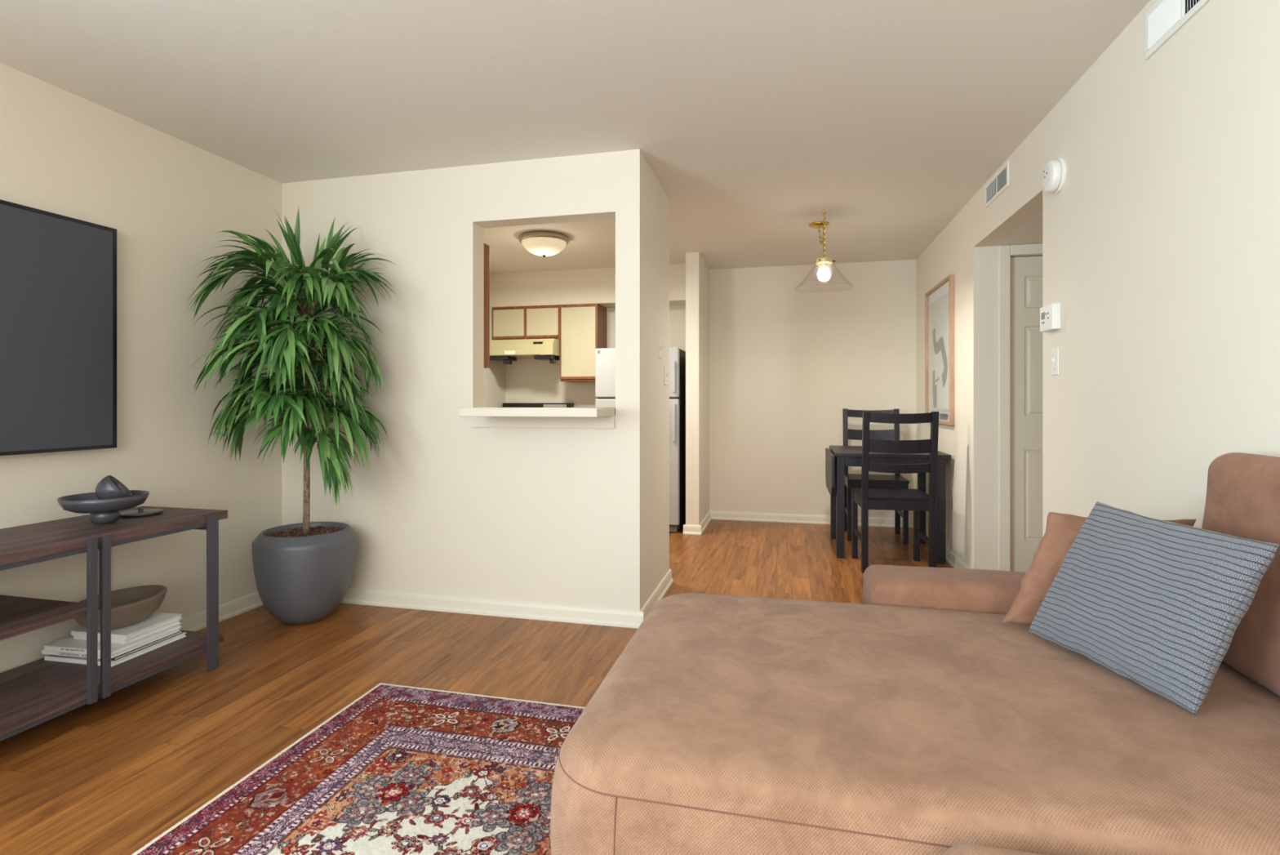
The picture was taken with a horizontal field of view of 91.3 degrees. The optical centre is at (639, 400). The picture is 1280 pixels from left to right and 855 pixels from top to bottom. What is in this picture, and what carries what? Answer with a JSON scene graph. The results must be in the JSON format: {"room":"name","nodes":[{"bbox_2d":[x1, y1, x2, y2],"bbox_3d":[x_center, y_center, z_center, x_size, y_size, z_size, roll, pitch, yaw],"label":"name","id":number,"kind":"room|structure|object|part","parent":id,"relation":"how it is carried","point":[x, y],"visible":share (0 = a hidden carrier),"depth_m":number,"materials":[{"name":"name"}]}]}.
{"room":"living room","nodes":[
{"label":"living room","id":0,"kind":"room"},
{"bbox_2d":[0,62,506,672],"bbox_3d":[-2.487,-0.065,2.400,0.120,2.440,8.960,0,0,13],"label":"wall","id":1,"kind":"structure","parent":0,"point":[166,197],"depth_m":2.95,"materials":[{"name":"paint"}]},
{"bbox_2d":[0,199,116,455],"bbox_3d":[-2.509,-0.273,1.919,0.054,0.955,1.695,0,0,13],"label":"television","id":2,"kind":"object","parent":1,"relation":"attached to","point":[58,273],"visible":1,"depth_m":2.51,"materials":[{"name":"black glass"}]},
{"bbox_2d":[178,591,263,631],"bbox_3d":[-2.765,1.115,0.919,0.022,0.080,5.710,0,0,13],"label":"baseboard","id":3,"kind":"structure","parent":1,"relation":"attached to","point":[197,621],"depth_m":3.32,"materials":[{"name":"paint"}]},
{"bbox_2d":[281,149,669,611],"bbox_3d":[-0.965,-0.065,3.842,2.174,2.440,0.810,0,0,13],"label":"wall","id":4,"kind":"structure","parent":0,"point":[447,506],"depth_m":3.44,"materials":[{"name":"paint"}]},
{"bbox_2d":[484,243,489,368],"bbox_3d":[-1.299,-0.573,3.781,0.725,0.745,0.286,0,0,13],"label":"upper cabinet","id":5,"kind":"object","parent":4,"relation":"attached to","point":[486,248],"visible":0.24,"depth_m":3.79,"materials":[{"name":"brown wood"}]},
{"bbox_2d":[341,587,644,628],"bbox_3d":[-1.051,1.115,3.435,2.196,0.080,0.022,0,0,13],"label":"baseboard","id":6,"kind":"structure","parent":4,"relation":"attached to","point":[553,612],"depth_m":3.36,"materials":[{"name":"paint"}]},
{"bbox_2d":[458,407,615,428],"bbox_3d":[-0.540,0.088,3.237,0.803,0.105,0.450,0,0,13],"label":"windowsill","id":7,"kind":"structure","parent":4,"relation":"attached to","point":[533,417],"depth_m":3.21,"materials":[{"name":"paint"}]},
{"bbox_2d":[640,568,673,618],"bbox_3d":[0.105,1.115,3.599,0.022,0.080,0.832,0,0,13],"label":"baseboard","id":8,"kind":"structure","parent":4,"relation":"attached to","point":[662,588],"depth_m":3.62,"materials":[{"name":"paint"}]},
{"bbox_2d":[658,337,662,358],"bbox_3d":[0.125,-0.310,3.691,0.018,0.116,0.072,0,0,13],"label":"light switch","id":9,"kind":"object","parent":4,"relation":"attached to","point":[660,346],"visible":1,"depth_m":3.69,"materials":[{"name":"white plastic"}]},
{"bbox_2d":[664,365,668,385],"bbox_3d":[0.165,-0.155,3.856,0.018,0.116,0.072,0,0,13],"label":"light switch","id":10,"kind":"object","parent":4,"relation":"attached to","point":[666,374],"visible":1,"depth_m":3.84,"materials":[{"name":"white plastic"}]},
{"bbox_3d":[0.159,-0.155,3.858,0.006,0.116,0.072,0,0,13],"label":"plate","id":11,"kind":"part","parent":10,"relation":"part of","materials":[{"name":"white plastic"}]},
{"bbox_2d":[0,519,953,854],"bbox_3d":[0.254,1.205,1.749,5.814,0.100,9.020,0,0,13],"label":"floor","id":12,"kind":"structure","parent":0,"point":[110,775],"depth_m":2.58,"materials":[{"name":"brown wood"}]},
{"bbox_2d":[0,506,227,741],"bbox_3d":[-2.250,0.819,1.969,0.496,0.672,1.752,0,0,13],"label":"media console","id":13,"kind":"object","parent":12,"relation":"on","point":[34,693],"visible":0.83,"depth_m":2.27,"materials":[{"name":"brown wood"}]},
{"bbox_2d":[0,594,86,640],"bbox_3d":[-2.257,0.742,1.972,0.480,0.026,0.675,0,0,13],"label":"shelf","id":14,"kind":"object","parent":13,"relation":"attached to","point":[19,615],"depth_m":2.16,"materials":[{"name":"brown wood"}]},
{"bbox_3d":[-1.944,0.779,2.221,0.017,0.584,0.025,0,0,13],"label":"post","id":15,"kind":"part","parent":13,"relation":"part of","materials":[{"name":"grey metal"}]},
{"bbox_3d":[-2.324,0.838,2.714,0.008,0.635,0.034,0,0,13],"label":"leg","id":16,"kind":"part","parent":13,"relation":"part of","materials":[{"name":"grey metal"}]},
{"bbox_2d":[57,489,149,523],"bbox_3d":[-2.127,0.429,2.489,0.280,0.108,0.280,0,0,13],"label":"pedestal bowl","id":17,"kind":"object","parent":13,"relation":"on","point":[105,510],"visible":0.97,"depth_m":2.44,"materials":[{"name":"grey ceramic"}]},
{"bbox_2d":[94,475,132,499],"bbox_3d":[-2.122,0.359,2.530,0.121,0.121,0.121,0,0,13],"label":"cup","id":18,"kind":"object","parent":17,"relation":"in","point":[108,487],"visible":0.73,"depth_m":2.48,"materials":[{"name":"grey ceramic"}]},
{"bbox_3d":[-2.260,1.063,1.966,0.478,0.016,1.642,0,0,13],"label":"rail","id":19,"kind":"part","parent":13,"relation":"part of","materials":[{"name":"grey metal"}]},
{"bbox_3d":[-2.260,0.527,1.966,0.478,0.016,1.642,0,0,13],"label":"rail","id":20,"kind":"part","parent":13,"relation":"part of","materials":[{"name":"brown wood"}]},
{"bbox_3d":[-1.933,0.779,2.265,0.017,0.584,0.025,0,0,13],"label":"post","id":21,"kind":"part","parent":13,"relation":"part of","materials":[{"name":"grey metal"}]},
{"bbox_2d":[0,630,223,736],"bbox_3d":[-2.254,1.040,1.986,0.480,0.030,1.682,0,0,13],"label":"shelf","id":22,"kind":"object","parent":13,"relation":"attached to","point":[34,693],"depth_m":2.30,"materials":[{"name":"brown wood"}]},
{"bbox_2d":[44,631,186,666],"bbox_3d":[-2.165,1.017,2.600,0.325,0.016,0.320,0,0,11],"label":"book","id":23,"kind":"object","parent":13,"relation":"on","point":[55,658],"visible":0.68,"depth_m":2.47,"materials":[{"name":"white paper"}]},
{"bbox_2d":[49,629,182,660],"bbox_3d":[-2.167,1.003,2.604,0.310,0.011,0.300,0,0,10],"label":"book","id":24,"kind":"object","parent":23,"relation":"on","point":[123,655],"visible":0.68,"depth_m":2.54,"materials":[{"name":"white paper"}]},
{"bbox_2d":[41,626,180,658],"bbox_3d":[-2.177,0.990,2.593,0.315,0.015,0.311,0,0,10],"label":"book","id":25,"kind":"object","parent":24,"relation":"on","point":[43,651],"visible":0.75,"depth_m":2.47,"materials":[{"name":"paper"}]},
{"bbox_2d":[44,622,182,654],"bbox_3d":[-2.173,0.974,2.597,0.310,0.017,0.311,0,0,10],"label":"book","id":26,"kind":"object","parent":25,"relation":"on","point":[71,644],"visible":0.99,"depth_m":2.49,"materials":[{"name":"paper"}]},
{"bbox_2d":[73,618,180,643],"bbox_3d":[-2.150,0.957,2.633,0.255,0.017,0.240,0,0,12],"label":"book","id":27,"kind":"object","parent":26,"relation":"on","point":[113,640],"visible":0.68,"depth_m":2.54,"materials":[{"name":"white paper"}]},
{"bbox_2d":[71,612,182,639],"bbox_3d":[-2.150,0.940,2.633,0.265,0.018,0.250,0,0,10],"label":"book","id":28,"kind":"object","parent":27,"relation":"on","point":[157,620],"visible":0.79,"depth_m":2.58,"materials":[{"name":"white paper"}]},
{"bbox_2d":[73,584,167,630],"bbox_3d":[-2.169,0.873,2.617,0.259,0.114,0.338,0,0,13],"label":"stone bowl","id":29,"kind":"object","parent":28,"relation":"on","point":[131,605],"visible":0.71,"depth_m":2.62,"materials":[{"name":"brown stone"}]},
{"bbox_2d":[120,507,163,516],"bbox_3d":[-2.119,0.468,2.656,0.154,0.028,0.154,0,0,13],"label":"lid","id":30,"kind":"object","parent":13,"relation":"on","point":[140,512],"visible":0.96,"depth_m":2.63,"materials":[{"name":"grey ceramic"}]},
{"bbox_3d":[-1.835,0.821,2.688,0.013,0.668,0.048,0,0,13],"label":"leg","id":31,"kind":"part","parent":13,"relation":"part of","materials":[{"name":"grey metal"}]},
{"bbox_2d":[184,206,399,624],"bbox_3d":[-1.762,0.076,3.150,0.881,2.158,0.879,0,0,13],"label":"potted plant","id":32,"kind":"object","parent":12,"relation":"on","point":[303,571],"visible":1,"depth_m":3.11,"materials":[{"name":"green plant"}]},
{"bbox_3d":[-1.746,-0.229,3.222,0.516,1.033,0.533,0,0,13],"label":"stem","id":33,"kind":"part","parent":32,"relation":"part of","materials":[{"name":"green plant"}]},
{"bbox_3d":[-1.771,0.917,3.320,0.490,0.475,0.490,0,0,13],"label":"pot","id":34,"kind":"part","parent":32,"relation":"part of","materials":[{"name":"grey ceramic"}]},
{"bbox_2d":[131,682,585,854],"bbox_3d":[-0.605,1.150,1.436,1.390,0.010,1.949,0,0,13],"label":"patterned rug","id":35,"kind":"object","parent":12,"relation":"on","point":[399,769],"visible":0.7,"depth_m":1.85,"materials":[{"name":"fabric"}]},
{"bbox_2d":[502,402,573,407],"bbox_3d":[-1.125,0.579,6.208,0.758,1.112,0.670,0,0,13],"label":"stove","id":36,"kind":"object","parent":12,"relation":"on","point":[504,405],"visible":0.04,"depth_m":6.45,"materials":[{"name":"metal"}]},
{"bbox_3d":[-0.869,0.086,6.402,0.250,0.098,0.007,0,0,13],"label":"control panel","id":37,"kind":"part","parent":36,"relation":"part of","materials":[{"name":"metal"}]},
{"bbox_2d":[595,346,685,531],"bbox_3d":[0.044,0.338,5.859,0.758,1.615,0.738,0,0,13],"label":"refrigerator","id":38,"kind":"object","parent":12,"relation":"on","point":[605,358],"visible":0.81,"depth_m":5.55,"materials":[{"name":"metal"}]},
{"bbox_3d":[-0.027,0.534,5.559,0.758,1.102,0.060,0,0,13],"label":"door","id":39,"kind":"part","parent":38,"relation":"part of","materials":[{"name":"metal"}]},
{"bbox_3d":[-0.027,-0.251,5.559,0.758,0.439,0.060,0,0,13],"label":"freezer door","id":40,"kind":"part","parent":38,"relation":"part of","materials":[{"name":"metal"}]},
{"bbox_3d":[0.294,-0.210,5.436,0.025,0.270,0.030,0,0,13],"label":"door handle","id":41,"kind":"part","parent":38,"relation":"part of","materials":[{"name":"plastic"}]},
{"bbox_3d":[0.294,0.190,5.436,0.025,0.330,0.030,0,0,13],"label":"door handle","id":42,"kind":"part","parent":38,"relation":"part of","materials":[{"name":"plastic"}]},
{"bbox_2d":[842,408,909,543],"bbox_3d":[1.993,0.613,5.331,0.474,1.085,0.514,0,0,13],"label":"dining chair","id":43,"kind":"object","parent":12,"relation":"on","point":[851,480],"visible":0.7,"depth_m":5.43,"materials":[{"name":"black wood"}]},
{"bbox_3d":[1.830,0.613,5.575,0.040,1.085,0.095,0,0,13],"label":"leg","id":44,"kind":"part","parent":43,"relation":"part of","materials":[{"name":"black wood"}]},
{"bbox_3d":[1.734,0.910,5.174,0.038,0.490,0.038,0,0,13],"label":"leg","id":45,"kind":"part","parent":43,"relation":"part of","materials":[{"name":"black wood"}]},
{"bbox_3d":[1.980,0.654,5.279,0.474,0.022,0.408,0,0,13],"label":"seat","id":46,"kind":"part","parent":43,"relation":"part of","materials":[{"name":"black wood"}]},
{"bbox_3d":[1.944,0.698,5.125,0.392,0.065,0.024,0,0,13],"label":"seat rail","id":47,"kind":"part","parent":43,"relation":"part of","materials":[{"name":"black wood"}]},
{"bbox_3d":[2.248,0.613,5.476,0.040,1.085,0.095,0,0,13],"label":"leg","id":48,"kind":"part","parent":43,"relation":"part of","materials":[{"name":"black wood"}]},
{"bbox_3d":[2.153,0.910,5.075,0.038,0.490,0.038,0,0,13],"label":"leg","id":49,"kind":"part","parent":43,"relation":"part of","materials":[{"name":"black wood"}]},
{"bbox_2d":[825,445,951,564],"bbox_3d":[1.880,0.767,4.860,0.803,0.775,0.795,0,0,13],"label":"dining table","id":50,"kind":"object","parent":12,"relation":"on","point":[837,457],"visible":0.74,"depth_m":4.58,"materials":[{"name":"black wood"}]},
{"bbox_3d":[1.628,0.780,5.253,0.055,0.749,0.055,0,0,13],"label":"leg","id":51,"kind":"part","parent":50,"relation":"part of","materials":[{"name":"black wood"}]},
{"bbox_3d":[1.477,0.780,4.616,0.055,0.749,0.055,0,0,13],"label":"leg","id":52,"kind":"part","parent":50,"relation":"part of","materials":[{"name":"black wood"}]},
{"bbox_3d":[2.293,0.780,5.096,0.055,0.749,0.055,0,0,13],"label":"leg","id":53,"kind":"part","parent":50,"relation":"part of","materials":[{"name":"black wood"}]},
{"bbox_3d":[2.142,0.780,4.458,0.055,0.749,0.055,0,0,13],"label":"leg","id":54,"kind":"part","parent":50,"relation":"part of","materials":[{"name":"black wood"}]},
{"bbox_2d":[850,411,938,573],"bbox_3d":[1.755,0.613,4.355,0.474,1.085,0.514,0,0,9],"label":"dining chair","id":55,"kind":"object","parent":12,"relation":"on","point":[917,500],"visible":0.91,"depth_m":4.16,"materials":[{"name":"black wood"}]},
{"bbox_3d":[1.577,0.910,4.599,0.038,0.490,0.038,0,0,9],"label":"leg","id":56,"kind":"part","parent":55,"relation":"part of","materials":[{"name":"black wood"}]},
{"bbox_3d":[1.546,0.698,4.410,0.024,0.065,0.346,0,0,9],"label":"rail","id":57,"kind":"part","parent":55,"relation":"part of","materials":[{"name":"black wood"}]},
{"bbox_3d":[1.510,0.613,4.193,0.040,1.085,0.095,0,0,9],"label":"leg","id":58,"kind":"part","parent":55,"relation":"part of","materials":[{"name":"black wood"}]},
{"bbox_3d":[1.764,0.654,4.408,0.474,0.022,0.408,0,0,9],"label":"seat","id":59,"kind":"part","parent":55,"relation":"part of","materials":[{"name":"black wood"}]},
{"bbox_3d":[1.727,0.698,4.185,0.390,0.065,0.024,0,0,9],"label":"seat rail","id":60,"kind":"part","parent":55,"relation":"part of","materials":[{"name":"black wood"}]},
{"bbox_3d":[2.002,0.910,4.530,0.038,0.490,0.038,0,0,9],"label":"leg","id":61,"kind":"part","parent":55,"relation":"part of","materials":[{"name":"black wood"}]},
{"bbox_3d":[1.935,0.613,4.123,0.040,1.085,0.095,0,0,9],"label":"leg","id":62,"kind":"part","parent":55,"relation":"part of","materials":[{"name":"black wood"}]},
{"bbox_2d":[550,452,1279,854],"bbox_3d":[0.622,0.636,1.210,1.547,1.038,1.973,0,0,13],"label":"sectional sofa","id":63,"kind":"object","parent":12,"relation":"on","point":[908,718],"visible":0.8,"depth_m":1.16,"materials":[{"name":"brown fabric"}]},
{"bbox_3d":[0.674,0.800,1.431,1.544,0.382,1.077,0,0,13],"label":"chaise seat","id":64,"kind":"part","parent":63,"relation":"part of","materials":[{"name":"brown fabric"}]},
{"bbox_3d":[1.149,0.804,1.963,0.846,0.505,0.262,0,0,13],"label":"armrest","id":65,"kind":"part","parent":63,"relation":"part of","materials":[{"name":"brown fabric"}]},
{"bbox_2d":[942,843,1043,854],"bbox_3d":[0.780,0.772,0.505,0.894,0.301,0.673,0,0,13],"label":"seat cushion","id":66,"kind":"object","parent":63,"relation":"on","point":[962,848],"depth_m":0.87,"materials":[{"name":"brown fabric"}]},
{"bbox_2d":[1001,511,1195,625],"bbox_3d":[1.234,0.457,1.686,0.502,0.292,0.144,0,0,13],"label":"cushion","id":67,"kind":"object","parent":63,"relation":"on","point":[1062,530],"visible":0.23,"depth_m":1.69,"materials":[{"name":"brown fabric"}]},
{"bbox_2d":[1028,501,1279,714],"bbox_3d":[1.109,0.431,1.399,0.177,0.350,0.474,0,0,-7],"label":"cushion","id":68,"kind":"object","parent":63,"relation":"on","point":[1159,604],"visible":1,"depth_m":1.31,"materials":[{"name":"grey fabric"}]},
{"bbox_2d":[1201,452,1279,695],"bbox_3d":[1.329,0.367,1.167,0.149,0.501,0.802,0,0,13],"label":"cushion","id":69,"kind":"object","parent":63,"relation":"on","point":[1242,498],"depth_m":1.34,"materials":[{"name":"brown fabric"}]},
{"bbox_2d":[0,0,1150,273],"bbox_3d":[-0.466,-1.335,1.920,4.334,0.100,9.020,0,0,13],"label":"ceiling","id":70,"kind":"structure","parent":0,"point":[755,120],"depth_m":2.58,"materials":[{"name":"paint"}]},
{"bbox_2d":[518,231,568,257],"bbox_3d":[-0.752,-1.203,4.906,0.392,0.164,0.392,0,0,13],"label":"ceiling light","id":71,"kind":"object","parent":70,"relation":"attached to","point":[542,243],"visible":1,"depth_m":4.79,"materials":[{"name":"white glass"}]},
{"bbox_2d":[795,211,853,293],"bbox_3d":[1.274,-1.026,4.350,0.389,0.518,0.551,0,0,13],"label":"pendant lamp","id":72,"kind":"object","parent":70,"relation":"hanging from","point":[824,273],"visible":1,"depth_m":4.26,"materials":[{"name":"gold metal"}]},
{"bbox_3d":[1.279,-1.127,4.412,0.021,0.290,0.310,0,0,9],"label":"chain","id":73,"kind":"part","parent":72,"relation":"part of","materials":[{"name":"gold metal"}]},
{"bbox_3d":[1.256,-0.860,4.270,0.389,0.186,0.389,0,0,13],"label":"lamp shade","id":74,"kind":"part","parent":72,"relation":"part of","materials":[{"name":"clear glass"}]},
{"bbox_3d":[1.256,-0.867,4.270,0.086,0.107,0.086,0,0,13],"label":"bulb","id":75,"kind":"part","parent":72,"relation":"part of","materials":[{"name":"white glass"}]},
{"bbox_2d":[492,263,685,307],"bbox_3d":[-0.463,-1.115,6.241,2.044,0.340,0.310,0,0,13],"label":"wall","id":76,"kind":"structure","parent":0,"point":[583,286],"depth_m":6.15,"materials":[{"name":"paint"}]},
{"bbox_2d":[685,252,709,524],"bbox_3d":[0.538,-0.065,5.782,0.115,2.440,0.740,0,0,13],"label":"wall","id":77,"kind":"structure","parent":0,"point":[697,272],"depth_m":5.43,"materials":[{"name":"paint"}]},
{"bbox_2d":[683,524,701,534],"bbox_3d":[0.451,1.115,5.411,0.157,0.080,0.022,0,0,13],"label":"baseboard","id":78,"kind":"structure","parent":77,"relation":"attached to","point":[687,529],"depth_m":5.41,"materials":[{"name":"paint"}]},
{"bbox_2d":[699,511,711,533],"bbox_3d":[0.605,1.115,5.766,0.022,0.080,0.740,0,0,13],"label":"baseboard","id":79,"kind":"structure","parent":77,"relation":"attached to","point":[707,518],"depth_m":5.75,"materials":[{"name":"paint"}]},
{"bbox_2d":[506,259,916,518],"bbox_3d":[0.619,-0.065,6.205,4.164,2.440,0.120,0,0,13],"label":"wall","id":80,"kind":"structure","parent":0,"point":[785,362],"depth_m":5.96,"materials":[{"name":"paint"}]},
{"bbox_2d":[492,304,559,339],"bbox_3d":[-1.103,-0.771,6.378,0.723,0.343,0.339,0,0,13],"label":"upper cabinet","id":81,"kind":"object","parent":80,"relation":"attached to","point":[534,322],"visible":0.91,"depth_m":6.22,"materials":[{"name":"brown wood"}]},
{"bbox_3d":[-1.315,-0.779,6.266,0.330,0.268,0.017,0,0,13],"label":"door","id":82,"kind":"part","parent":81,"relation":"part of","materials":[{"name":"beige laminate"}]},
{"bbox_3d":[-1.315,-0.633,6.264,0.330,0.022,0.020,0,0,13],"label":"edge pull","id":83,"kind":"part","parent":81,"relation":"part of","materials":[{"name":"brown wood"}]},
{"bbox_2d":[489,337,559,364],"bbox_3d":[-1.123,-0.479,6.295,0.715,0.239,0.508,0,0,13],"label":"range hood","id":84,"kind":"object","parent":81,"relation":"attached to","point":[507,351],"visible":0.84,"depth_m":6.06,"materials":[{"name":"beige metal"}]},
{"bbox_3d":[-1.262,-0.468,6.068,0.110,0.034,0.002,0,0,13],"label":"label plate","id":85,"kind":"part","parent":84,"relation":"part of","materials":[{"name":"white plastic"}]},
{"bbox_3d":[-1.239,-0.472,6.067,0.575,0.055,0.009,0,0,13],"label":"panel","id":86,"kind":"part","parent":84,"relation":"part of","materials":[{"name":"beige metal"}]},
{"bbox_3d":[-0.963,-0.779,6.182,0.330,0.268,0.017,0,0,13],"label":"door","id":87,"kind":"part","parent":81,"relation":"part of","materials":[{"name":"beige laminate"}]},
{"bbox_3d":[-0.964,-0.633,6.181,0.330,0.022,0.020,0,0,13],"label":"edge pull","id":88,"kind":"part","parent":81,"relation":"part of","materials":[{"name":"brown wood"}]},
{"bbox_2d":[560,303,606,382],"bbox_3d":[-0.563,-0.567,6.250,0.383,0.753,0.339,0,0,13],"label":"upper cabinet","id":89,"kind":"object","parent":80,"relation":"attached to","point":[583,326],"visible":0.75,"depth_m":6.09,"materials":[{"name":"brown wood"}]},
{"bbox_3d":[-0.600,-0.223,6.094,0.351,0.022,0.020,0,0,13],"label":"edge pull","id":90,"kind":"part","parent":89,"relation":"part of","materials":[{"name":"brown wood"}]},
{"bbox_3d":[-0.599,-0.574,6.096,0.351,0.678,0.017,0,0,13],"label":"door","id":91,"kind":"part","parent":89,"relation":"part of","materials":[{"name":"beige laminate"}]},
{"bbox_2d":[709,510,913,528],"bbox_3d":[1.594,1.115,5.900,1.885,0.080,0.022,0,0,13],"label":"baseboard","id":92,"kind":"structure","parent":80,"relation":"attached to","point":[722,515],"depth_m":5.94,"materials":[{"name":"paint"}]},
{"bbox_2d":[994,245,1042,569],"bbox_3d":[2.880,0.095,3.797,1.350,2.120,0.100,0,0,13],"label":"wall","id":93,"kind":"structure","parent":0,"point":[996,247],"depth_m":3.90,"materials":[{"name":"paint"}]},
{"bbox_2d":[998,243,1042,570],"bbox_3d":[2.665,0.096,3.788,0.899,2.119,0.018,0,0,13],"label":"trim","id":94,"kind":"structure","parent":93,"relation":"attached to","point":[1005,251],"depth_m":3.88,"materials":[{"name":"paint"}]},
{"bbox_2d":[1010,256,1042,572],"bbox_3d":[2.671,0.126,3.816,0.755,2.043,0.110,0,0,13],"label":"door","id":95,"kind":"structure","parent":93,"relation":"in","point":[1026,273],"depth_m":3.90,"materials":[{"name":"paint"}]},
{"bbox_2d":[995,210,1042,245],"bbox_3d":[2.790,-1.015,3.202,1.450,0.100,1.300,0,0,13],"label":"ceiling","id":96,"kind":"structure","parent":0,"point":[1031,232],"depth_m":3.64,"materials":[{"name":"paint"}]},
{"bbox_2d":[916,0,1279,569],"bbox_3d":[1.565,-0.065,1.437,0.120,2.440,8.720,0,0,13],"label":"wall","id":97,"kind":"structure","parent":0,"point":[1161,235],"depth_m":2.07,"materials":[{"name":"paint"}]},
{"bbox_2d":[924,274,955,425],"bbox_3d":[2.277,-0.357,4.773,0.034,1.055,0.810,0,0,13],"label":"framed picture","id":98,"kind":"object","parent":97,"relation":"attached to","point":[940,300],"visible":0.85,"depth_m":4.70,"materials":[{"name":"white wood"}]},
{"bbox_2d":[929,291,948,419],"bbox_3d":[2.282,-0.323,4.772,0.004,0.924,0.670,0,0,13],"label":"print","id":99,"kind":"object","parent":98,"relation":"attached to","point":[939,305],"depth_m":4.75},
{"bbox_2d":[925,528,968,568],"bbox_3d":[2.291,1.115,4.805,0.022,0.080,1.832,0,0,13],"label":"baseboard","id":100,"kind":"structure","parent":97,"relation":"attached to","point":[951,557],"depth_m":4.36,"materials":[{"name":"paint"}]},
{"bbox_2d":[985,160,1008,208],"bbox_3d":[1.984,-1.197,3.488,0.011,0.132,0.395,0,0,13],"label":"air vent","id":101,"kind":"object","parent":97,"relation":"in","point":[999,182],"visible":1,"depth_m":3.46,"materials":[{"name":"white plastic"}]},
{"bbox_2d":[1040,302,1060,332],"bbox_3d":[1.794,-0.362,2.740,0.036,0.110,0.136,0,0,13],"label":"thermostat","id":102,"kind":"object","parent":97,"relation":"attached to","point":[1050,314],"visible":1,"depth_m":2.70,"materials":[{"name":"white plastic"}]},
{"bbox_2d":[1041,157,1066,194],"bbox_3d":[1.774,-0.965,2.693,0.053,0.148,0.148,0,0,13],"label":"smoke detector","id":103,"kind":"object","parent":97,"relation":"attached to","point":[1054,174],"visible":1,"depth_m":2.65,"materials":[{"name":"white plastic"}]},
{"bbox_2d":[1050,347,1058,375],"bbox_3d":[1.799,-0.170,2.723,0.018,0.116,0.072,0,0,13],"label":"light switch","id":104,"kind":"object","parent":97,"relation":"attached to","point":[1055,352],"visible":1,"depth_m":2.71,"materials":[{"name":"white plastic"}]},
{"bbox_2d":[1145,0,1209,59],"bbox_3d":[1.588,-1.178,1.817,0.010,0.150,0.430,0,0,13],"label":"air vent","id":105,"kind":"object","parent":97,"relation":"in","point":[1165,18],"visible":1,"depth_m":1.92,"materials":[{"name":"white plastic"}]}
]}

